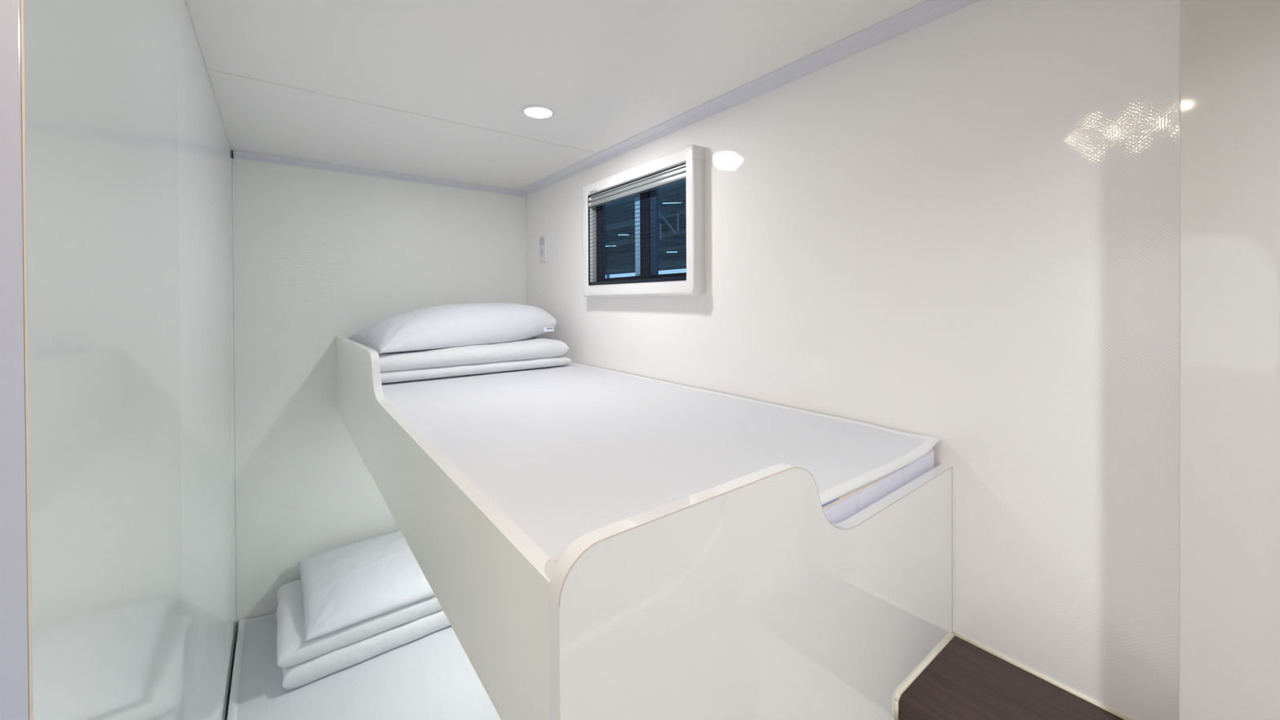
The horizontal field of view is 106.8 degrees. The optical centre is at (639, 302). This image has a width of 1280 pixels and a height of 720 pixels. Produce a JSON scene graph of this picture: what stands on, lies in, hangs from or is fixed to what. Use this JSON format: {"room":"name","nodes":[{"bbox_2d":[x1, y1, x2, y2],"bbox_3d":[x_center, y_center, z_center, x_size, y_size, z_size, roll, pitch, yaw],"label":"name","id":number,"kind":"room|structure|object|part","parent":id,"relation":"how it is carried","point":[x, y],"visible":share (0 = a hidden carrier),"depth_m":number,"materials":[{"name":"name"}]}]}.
{"room":"boat sleeping cabin","nodes":[
{"label":"boat sleeping cabin","id":0,"kind":"room"},
{"bbox_2d":[176,0,236,719],"bbox_3d":[-1.031,0.486,1.107,0.050,2.066,1.492,-1,0,-37],"label":"wall","id":1,"kind":"structure","parent":0,"point":[205,184],"depth_m":1.04,"materials":[{"name":"white paint"}]},
{"bbox_2d":[185,0,232,150],"bbox_3d":[-1.075,-0.545,1.196,0.003,0.003,1.292,-1,0,-37],"label":"trim","id":2,"kind":"structure","parent":1,"relation":"attached to","point":[187,2],"depth_m":1.08,"materials":[{"name":"white"}]},
{"bbox_2d":[231,158,237,622],"bbox_3d":[-1.461,0.319,1.714,0.003,1.678,0.003,-1,0,-37],"label":"trim","id":3,"kind":"structure","parent":1,"relation":"attached to","point":[232,158],"depth_m":1.71,"materials":[{"name":"white"}]},
{"bbox_2d":[232,157,526,636],"bbox_3d":[-1.034,0.481,2.073,1.215,2.066,0.050,-1,0,-37],"label":"wall","id":4,"kind":"structure","parent":0,"point":[321,256],"depth_m":1.86,"materials":[{"name":"white paint"}]},
{"bbox_2d":[233,149,523,196],"bbox_3d":[-1.023,-0.538,2.042,1.101,0.027,0.010,-1,0,-37],"label":"trim","id":5,"kind":"structure","parent":4,"relation":"attached to","point":[237,153],"depth_m":1.96,"materials":[{"name":"white plastic"}]},
{"bbox_2d":[525,196,527,305],"bbox_3d":[-0.570,-0.140,2.391,0.003,0.778,0.003,-1,0,-37],"label":"trim","id":6,"kind":"structure","parent":4,"relation":"attached to","point":[526,197],"depth_m":2.39,"materials":[{"name":"white plastic"}]},
{"bbox_2d":[187,0,925,190],"bbox_3d":[-0.316,-0.566,0.355,2.135,0.040,3.650,-1,0,-37],"label":"ceiling","id":7,"kind":"structure","parent":0,"point":[610,72],"depth_m":1.12,"materials":[{"name":"white paint"}]},
{"bbox_2d":[208,69,598,153],"bbox_3d":[-0.579,-0.550,1.446,1.095,0.002,0.008,-1,0,-37],"label":"trim","id":8,"kind":"structure","parent":7,"relation":"attached to","point":[211,70],"depth_m":1.33,"materials":[{"name":"white plastic"}]},
{"bbox_2d":[521,104,554,118],"bbox_3d":[-0.294,-0.549,1.373,0.093,0.005,0.093,-1,0,-37],"label":"recessed light","id":9,"kind":"object","parent":7,"relation":"in","point":[535,111],"visible":1,"depth_m":1.36,"materials":[{"name":"white plastic"}]},
{"bbox_2d":[526,0,1179,719],"bbox_3d":[0.521,0.479,0.994,0.035,2.066,3.550,-1,0,-37],"label":"wall","id":10,"kind":"structure","parent":0,"point":[960,228],"depth_m":0.84,"materials":[{"name":"white paint"}]},
{"bbox_2d":[539,235,546,262],"bbox_3d":[-0.455,-0.252,2.230,0.012,0.124,0.065,-1,0,-37],"label":"power outlet","id":11,"kind":"object","parent":10,"relation":"attached to","point":[543,239],"visible":1,"depth_m":2.22,"materials":[{"name":"white plastic"}]},
{"bbox_2d":[540,248,544,257],"bbox_3d":[-0.457,-0.234,2.227,0.004,0.041,0.041,-1,0,-37],"label":"socket","id":12,"kind":"object","parent":11,"relation":"attached to","point":[542,250],"depth_m":2.22,"materials":[{"name":"grey plastic"}]},
{"bbox_2d":[582,144,705,297],"bbox_3d":[-0.017,-0.239,1.639,0.058,0.441,0.650,-1,0,-37],"label":"window","id":13,"kind":"structure","parent":10,"relation":"in","point":[642,181],"depth_m":1.58,"materials":[{"name":"white plastic"}]},
{"bbox_3d":[-0.200,-0.240,1.870,0.043,0.348,0.038,-1,0,-37],"label":"frame","id":14,"kind":"part","parent":13,"relation":"part of","materials":[{"name":"white plastic"}]},
{"bbox_3d":[-0.167,-0.240,1.873,0.012,0.400,0.095,-1,0,-37],"label":"sash frame","id":15,"kind":"part","parent":13,"relation":"part of","materials":[{"name":"black metal"}]},
{"bbox_3d":[-0.020,-0.436,1.631,0.043,0.044,0.560,-1,0,-37],"label":"frame","id":16,"kind":"part","parent":13,"relation":"part of","materials":[{"name":"white plastic"}]},
{"bbox_3d":[-0.018,-0.043,1.633,0.043,0.044,0.560,-1,0,-37],"label":"frame","id":17,"kind":"part","parent":13,"relation":"part of","materials":[{"name":"white plastic"}]},
{"bbox_3d":[0.003,-0.061,1.653,0.012,0.063,0.650,-1,0,-37],"label":"sash frame","id":18,"kind":"part","parent":13,"relation":"part of","materials":[{"name":"black metal"}]},
{"bbox_3d":[0.021,-0.239,1.626,0.012,0.400,0.052,-1,0,-37],"label":"sash frame","id":19,"kind":"part","parent":13,"relation":"part of","materials":[{"name":"black metal"}]},
{"bbox_3d":[0.048,-0.239,1.593,0.009,0.400,0.034,-1,0,-37],"label":"sash frame","id":20,"kind":"part","parent":13,"relation":"part of","materials":[{"name":"black metal"}]},
{"bbox_3d":[0.162,-0.239,1.394,0.043,0.348,0.038,-1,0,-37],"label":"frame","id":21,"kind":"part","parent":13,"relation":"part of","materials":[{"name":"white plastic"}]},
{"bbox_2d":[518,0,980,195],"bbox_3d":[0.484,-0.545,0.962,0.048,0.018,3.548,-1,0,-37],"label":"trim","id":22,"kind":"structure","parent":10,"relation":"attached to","point":[926,11],"depth_m":1.14,"materials":[{"name":"white plastic"}]},
{"bbox_2d":[1178,0,1279,719],"bbox_3d":[1.141,0.481,0.095,0.066,2.066,1.368,-1,0,-37],"label":"wall","id":23,"kind":"structure","parent":0,"point":[1229,259],"depth_m":0.58,"materials":[{"name":"white paint"}]},
{"bbox_3d":[-0.305,1.545,0.367,2.135,0.050,3.650,-1,0,-37],"label":"floor","id":24,"kind":"structure","parent":0,"visible":0},
{"bbox_2d":[0,0,183,719],"bbox_3d":[-0.708,0.489,0.335,0.500,2.064,0.528,-1,0,-37],"label":"tall cabinet","id":25,"kind":"object","parent":24,"relation":"on","point":[91,579],"visible":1,"depth_m":0.36,"materials":[{"name":"white laminate"}]},
{"bbox_3d":[-0.554,0.490,0.131,0.499,2.064,0.018,-1,0,-37],"label":"panel","id":26,"kind":"part","parent":25,"relation":"part of","materials":[{"name":"grey laminate"}]},
{"bbox_2d":[336,336,955,719],"bbox_3d":[-0.436,0.819,1.301,1.123,1.391,1.902,-1,0,-37],"label":"bunk bed","id":27,"kind":"object","parent":24,"relation":"on","point":[740,598],"visible":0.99,"depth_m":0.55,"materials":[{"name":"white laminate"}]},
{"bbox_3d":[-0.639,0.280,1.161,0.018,0.308,1.879,-1,0,-37],"label":"panel","id":28,"kind":"part","parent":27,"relation":"part of","materials":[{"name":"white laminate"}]},
{"bbox_3d":[0.255,0.859,0.649,0.813,1.312,0.020,-1,0,-37],"label":"panel","id":29,"kind":"part","parent":27,"relation":"part of","materials":[{"name":"white laminate"}]},
{"bbox_2d":[822,448,933,524],"bbox_3d":[-0.318,0.343,1.405,0.782,0.132,1.872,-1,0,-37],"label":"mattress","id":30,"kind":"object","parent":27,"relation":"on","point":[840,509],"visible":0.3,"depth_m":0.76,"materials":[{"name":"white fabric"}]},
{"bbox_2d":[382,361,940,564],"bbox_3d":[-0.317,0.268,1.403,0.790,0.026,1.876,-1,0,-37],"label":"sheet","id":31,"kind":"object","parent":30,"relation":"on","point":[566,452],"visible":0.69,"depth_m":0.89,"materials":[{"name":"white fabric"}]},
{"bbox_2d":[377,337,571,383],"bbox_3d":[-0.724,0.203,1.891,0.736,0.108,0.557,-1,0,-37],"label":"duvet","id":32,"kind":"object","parent":31,"relation":"on","point":[535,352],"visible":0.68,"depth_m":1.66,"materials":[{"name":"white fabric"}]},
{"bbox_2d":[347,302,557,353],"bbox_3d":[-0.688,0.079,1.904,0.754,0.154,0.464,-1,0,-42],"label":"pillow","id":33,"kind":"object","parent":32,"relation":"on","point":[466,324],"visible":1,"depth_m":1.73,"materials":[{"name":"white fabric"}]},
{"bbox_3d":[-0.443,1.235,1.313,1.106,0.129,1.861,-1,0,-37],"label":"mattress","id":34,"kind":"object","parent":27,"relation":"on","visible":0},
{"bbox_2d":[226,612,501,719],"bbox_3d":[-0.442,1.157,1.311,1.113,0.026,1.873,-1,0,-37],"label":"sheet","id":35,"kind":"object","parent":34,"relation":"on","point":[431,676],"visible":0.19,"depth_m":1.44,"materials":[{"name":"white fabric"}]},
{"bbox_2d":[275,578,450,689],"bbox_3d":[-0.890,1.090,1.819,0.798,0.146,0.474,-1,0,-37],"label":"duvet","id":36,"kind":"object","parent":35,"relation":"on","point":[301,662],"visible":0.23,"depth_m":1.53,"materials":[{"name":"white fabric"}]},
{"bbox_2d":[297,529,434,641],"bbox_3d":[-0.883,0.979,1.814,0.675,0.096,0.476,-1,0,-37],"label":"pillow","id":37,"kind":"object","parent":36,"relation":"on","point":[344,586],"visible":0.58,"depth_m":1.65,"materials":[{"name":"white fabric"}]},
{"bbox_2d":[893,631,1133,719],"bbox_3d":[0.578,1.063,0.707,0.234,0.900,0.284,-1,0,-37],"label":"bench","id":38,"kind":"object","parent":24,"relation":"on","point":[962,679],"visible":1,"depth_m":0.75,"materials":[{"name":"brown wood"}]},
{"label":"outside","id":39,"kind":"structure","parent":0,"visible":0},
{"bbox_3d":[3.671,1.783,53.035,110.000,0.200,140.000,-1,0,-37],"label":"ground","id":40,"kind":"structure","parent":39,"visible":0},
{"bbox_2d":[604,181,686,278],"bbox_3d":[-10.677,-1.614,54.685,41.200,6.720,100.000,-1,0,-37],"label":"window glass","id":41,"kind":"object","parent":40,"relation":"on","point":[614,266],"visible":0.12,"depth_m":31.86,"materials":[{"name":"blue glass"}]}
]}

